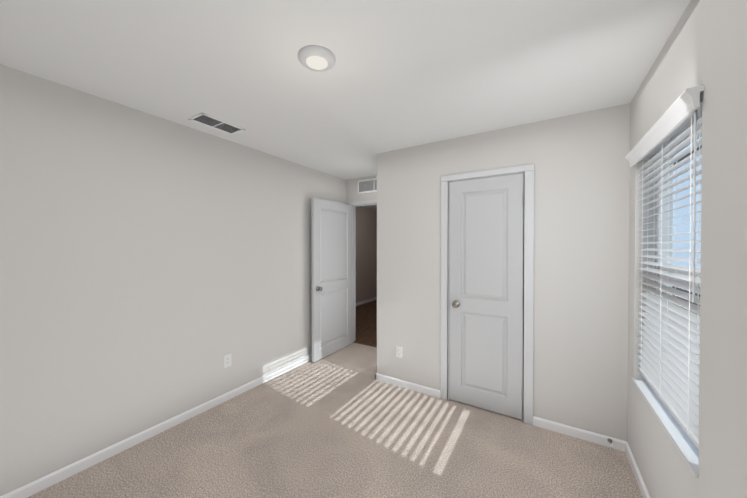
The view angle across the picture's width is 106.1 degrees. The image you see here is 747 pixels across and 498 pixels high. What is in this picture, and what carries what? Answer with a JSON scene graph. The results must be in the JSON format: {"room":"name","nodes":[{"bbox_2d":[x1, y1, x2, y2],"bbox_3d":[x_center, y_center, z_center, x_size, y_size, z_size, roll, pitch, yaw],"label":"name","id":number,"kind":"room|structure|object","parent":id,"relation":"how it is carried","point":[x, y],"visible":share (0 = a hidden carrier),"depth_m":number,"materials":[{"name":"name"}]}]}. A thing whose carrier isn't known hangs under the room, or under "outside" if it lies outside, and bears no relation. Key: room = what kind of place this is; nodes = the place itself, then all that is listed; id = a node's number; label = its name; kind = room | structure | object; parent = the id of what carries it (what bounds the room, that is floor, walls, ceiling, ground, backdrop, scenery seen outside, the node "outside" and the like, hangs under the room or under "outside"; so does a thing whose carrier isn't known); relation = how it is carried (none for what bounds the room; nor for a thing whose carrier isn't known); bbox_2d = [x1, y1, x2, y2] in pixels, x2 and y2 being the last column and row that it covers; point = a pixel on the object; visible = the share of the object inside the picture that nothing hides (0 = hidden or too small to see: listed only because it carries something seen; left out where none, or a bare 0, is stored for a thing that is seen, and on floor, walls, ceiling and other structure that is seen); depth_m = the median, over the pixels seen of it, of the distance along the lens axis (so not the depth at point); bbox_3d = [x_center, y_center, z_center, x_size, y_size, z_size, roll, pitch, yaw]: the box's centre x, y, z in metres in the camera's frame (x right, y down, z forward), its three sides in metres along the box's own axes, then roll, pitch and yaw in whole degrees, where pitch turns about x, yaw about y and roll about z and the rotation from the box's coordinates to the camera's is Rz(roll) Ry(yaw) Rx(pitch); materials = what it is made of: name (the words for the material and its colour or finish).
{"room":"empty bedroom","nodes":[
{"label":"empty bedroom","id":0,"kind":"room"},
{"bbox_2d":[0,64,345,495],"bbox_3d":[-1.487,0.199,2.615,0.170,2.440,4.085,0,1,31],"label":"wall","id":1,"kind":"structure","parent":0,"point":[154,270],"depth_m":2.00,"materials":[{"name":"grey paint"}]},
{"bbox_2d":[0,354,311,497],"bbox_3d":[-1.398,1.384,2.594,0.013,0.070,3.784,0,1,31],"label":"baseboard","id":2,"kind":"structure","parent":1,"relation":"attached to","point":[43,483],"depth_m":2.03,"materials":[{"name":"white paint"}]},
{"bbox_2d":[224,354,231,367],"bbox_3d":[-1.370,1.052,2.642,0.008,0.118,0.072,0,1,31],"label":"electrical outlet","id":3,"kind":"object","parent":1,"relation":"attached to","point":[227,361],"visible":1,"depth_m":2.64,"materials":[{"name":"white plastic"}]},
{"bbox_2d":[27,343,642,497],"bbox_3d":[-0.132,1.487,1.760,3.385,0.120,4.020,0,1,31],"label":"floor carpet","id":4,"kind":"object","parent":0,"point":[342,423],"visible":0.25,"depth_m":1.96,"materials":[{"name":"beige carpet"}]},
{"bbox_2d":[0,0,690,209],"bbox_3d":[0.319,-1.091,3.726,4.690,0.120,7.885,0,1,31],"label":"ceiling","id":5,"kind":"structure","parent":0,"point":[401,74],"depth_m":1.51,"materials":[{"name":"white paint"}]},
{"bbox_2d":[189,112,244,134],"bbox_3d":[-1.268,-1.015,2.291,0.200,0.006,0.360,0,1,31],"label":"ceiling vent","id":6,"kind":"object","parent":5,"relation":"in","point":[214,123],"visible":1,"depth_m":2.27,"materials":[{"name":"white metal"}]},
{"bbox_2d":[298,45,335,71],"bbox_3d":[-0.299,-0.996,1.488,0.196,0.030,0.196,0,1,31],"label":"recessed light","id":7,"kind":"object","parent":5,"relation":"in","point":[317,58],"visible":0.98,"depth_m":1.45,"materials":[{"name":"white glass"}]},
{"bbox_2d":[346,175,376,201],"bbox_3d":[0.920,0.191,3.470,3.045,2.440,0.115,0,1,31],"label":"wall","id":8,"kind":"structure","parent":0,"point":[352,194],"depth_m":4.11,"materials":[{"name":"grey paint"}]},
{"bbox_2d":[346,199,376,342],"bbox_3d":[0.036,0.355,4.013,0.968,2.104,0.148,0,1,31],"label":"door frame","id":9,"kind":"structure","parent":8,"relation":"attached to","point":[354,204],"depth_m":4.23,"materials":[{"name":"grey paint"}]},
{"bbox_2d":[311,197,351,361],"bbox_3d":[-0.536,0.380,3.812,0.168,2.032,0.822,0,1,31],"label":"entry door","id":10,"kind":"structure","parent":9,"relation":"attached to","point":[331,241],"depth_m":3.73,"materials":[{"name":"grey paint"}]},
{"bbox_2d":[358,178,376,193],"bbox_3d":[0.008,-0.898,3.947,0.560,0.190,0.006,0,1,31],"label":"air vent","id":11,"kind":"object","parent":8,"relation":"in","point":[367,185],"visible":0.6,"depth_m":4.00,"materials":[{"name":"white metal"}]},
{"bbox_2d":[353,300,376,347],"bbox_3d":[1.368,1.456,5.464,4.690,0.116,3.865,0,1,31],"label":"floor","id":12,"kind":"structure","parent":0,"point":[366,323],"depth_m":5.21,"materials":[{"name":"brown wood"}]},
{"bbox_2d":[356,206,376,302],"bbox_3d":[-0.631,0.164,6.566,0.115,2.440,3.780,0,1,31],"label":"wall","id":13,"kind":"structure","parent":0,"point":[366,253],"depth_m":7.17,"materials":[{"name":"beige paint"}]},
{"bbox_2d":[356,297,376,304],"bbox_3d":[-0.552,1.349,6.584,0.013,0.070,3.645,0,1,31],"label":"baseboard","id":14,"kind":"structure","parent":13,"relation":"attached to","point":[372,299],"depth_m":7.16,"materials":[{"name":"white paint"}]},
{"bbox_2d":[377,103,629,440],"bbox_3d":[0.941,0.200,2.549,2.050,2.440,0.115,0,1,31],"label":"wall","id":15,"kind":"structure","parent":0,"point":[580,162],"depth_m":2.20,"materials":[{"name":"grey paint"}]},
{"bbox_2d":[396,346,401,357],"bbox_3d":[0.264,1.062,2.898,0.072,0.118,0.008,0,1,31],"label":"electrical outlet","id":16,"kind":"object","parent":15,"relation":"attached to","point":[398,351],"visible":1,"depth_m":2.90,"materials":[{"name":"white plastic"}]},
{"bbox_2d":[376,373,439,397],"bbox_3d":[0.341,1.382,2.851,0.693,0.070,0.013,0,1,31],"label":"baseboard","id":17,"kind":"structure","parent":15,"relation":"attached to","point":[383,378],"depth_m":2.83,"materials":[{"name":"white paint"}]},
{"bbox_2d":[449,173,522,419],"bbox_3d":[0.980,0.392,2.481,0.619,2.032,0.168,0,1,31],"label":"closet door","id":18,"kind":"structure","parent":15,"relation":"in","point":[485,280],"depth_m":2.46,"materials":[{"name":"grey paint"}]},
{"bbox_2d":[440,164,533,424],"bbox_3d":[0.992,0.368,2.509,0.766,2.104,0.132,0,1,31],"label":"door frame","id":19,"kind":"structure","parent":15,"relation":"attached to","point":[527,171],"depth_m":2.29,"materials":[{"name":"grey paint"}]},
{"bbox_2d":[533,416,623,450],"bbox_3d":[1.525,1.388,2.127,0.551,0.070,0.013,0,1,31],"label":"baseboard","id":20,"kind":"structure","parent":15,"relation":"attached to","point":[575,432],"depth_m":2.11,"materials":[{"name":"white paint"}]},
{"bbox_2d":[607,438,613,447],"bbox_3d":[1.677,1.373,1.984,0.028,0.028,0.072,0,1,31],"label":"door stop","id":21,"kind":"object","parent":20,"relation":"attached to","point":[610,441],"visible":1,"depth_m":2.00,"materials":[{"name":"grey metal"}]},
{"bbox_2d":[627,0,746,497],"bbox_3d":[1.300,0.213,1.010,0.170,2.440,3.915,0,1,31],"label":"wall","id":22,"kind":"structure","parent":0,"point":[705,45],"depth_m":0.99,"materials":[{"name":"grey paint"}]},
{"bbox_2d":[620,440,650,497],"bbox_3d":[0.998,1.401,0.702,0.013,0.070,2.995,0,1,31],"label":"baseboard","id":23,"kind":"structure","parent":22,"relation":"attached to","point":[640,482],"depth_m":1.74,"materials":[{"name":"white paint"}]},
{"bbox_2d":[632,378,698,477],"bbox_3d":[1.505,0.855,1.427,0.110,0.020,0.909,0,1,31],"label":"window sill","id":24,"kind":"structure","parent":22,"relation":"attached to","point":[686,447],"depth_m":1.33,"materials":[{"name":"grey paint"}]},
{"bbox_2d":[656,116,701,312],"bbox_3d":[1.581,0.113,1.374,0.068,1.465,0.910,0,1,31],"label":"window","id":25,"kind":"structure","parent":22,"relation":"in","point":[665,230],"depth_m":1.73,"materials":[{"name":"clear glass"}]},
{"bbox_2d":[625,85,703,449],"bbox_3d":[1.472,0.081,1.440,0.111,1.398,0.934,0,1,31],"label":"window blind","id":26,"kind":"object","parent":25,"relation":"attached to","point":[669,357],"visible":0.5,"depth_m":1.33,"materials":[{"name":"grey plastic"}]},
{"label":"outside","id":27,"kind":"structure","parent":0,"visible":0},
{"bbox_2d":[672,286,699,315],"bbox_3d":[23.449,1.738,14.488,90.000,0.050,110.000,0,1,31],"label":"ground","id":28,"kind":"structure","parent":27,"point":[696,294],"depth_m":10.35,"materials":[{"name":"grey plant"}]},
{"bbox_2d":[673,145,701,267],"bbox_3d":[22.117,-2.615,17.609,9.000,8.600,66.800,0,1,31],"label":"house","id":29,"kind":"structure","parent":28,"relation":"on","point":[684,219],"depth_m":13.26,"materials":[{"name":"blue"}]}
]}

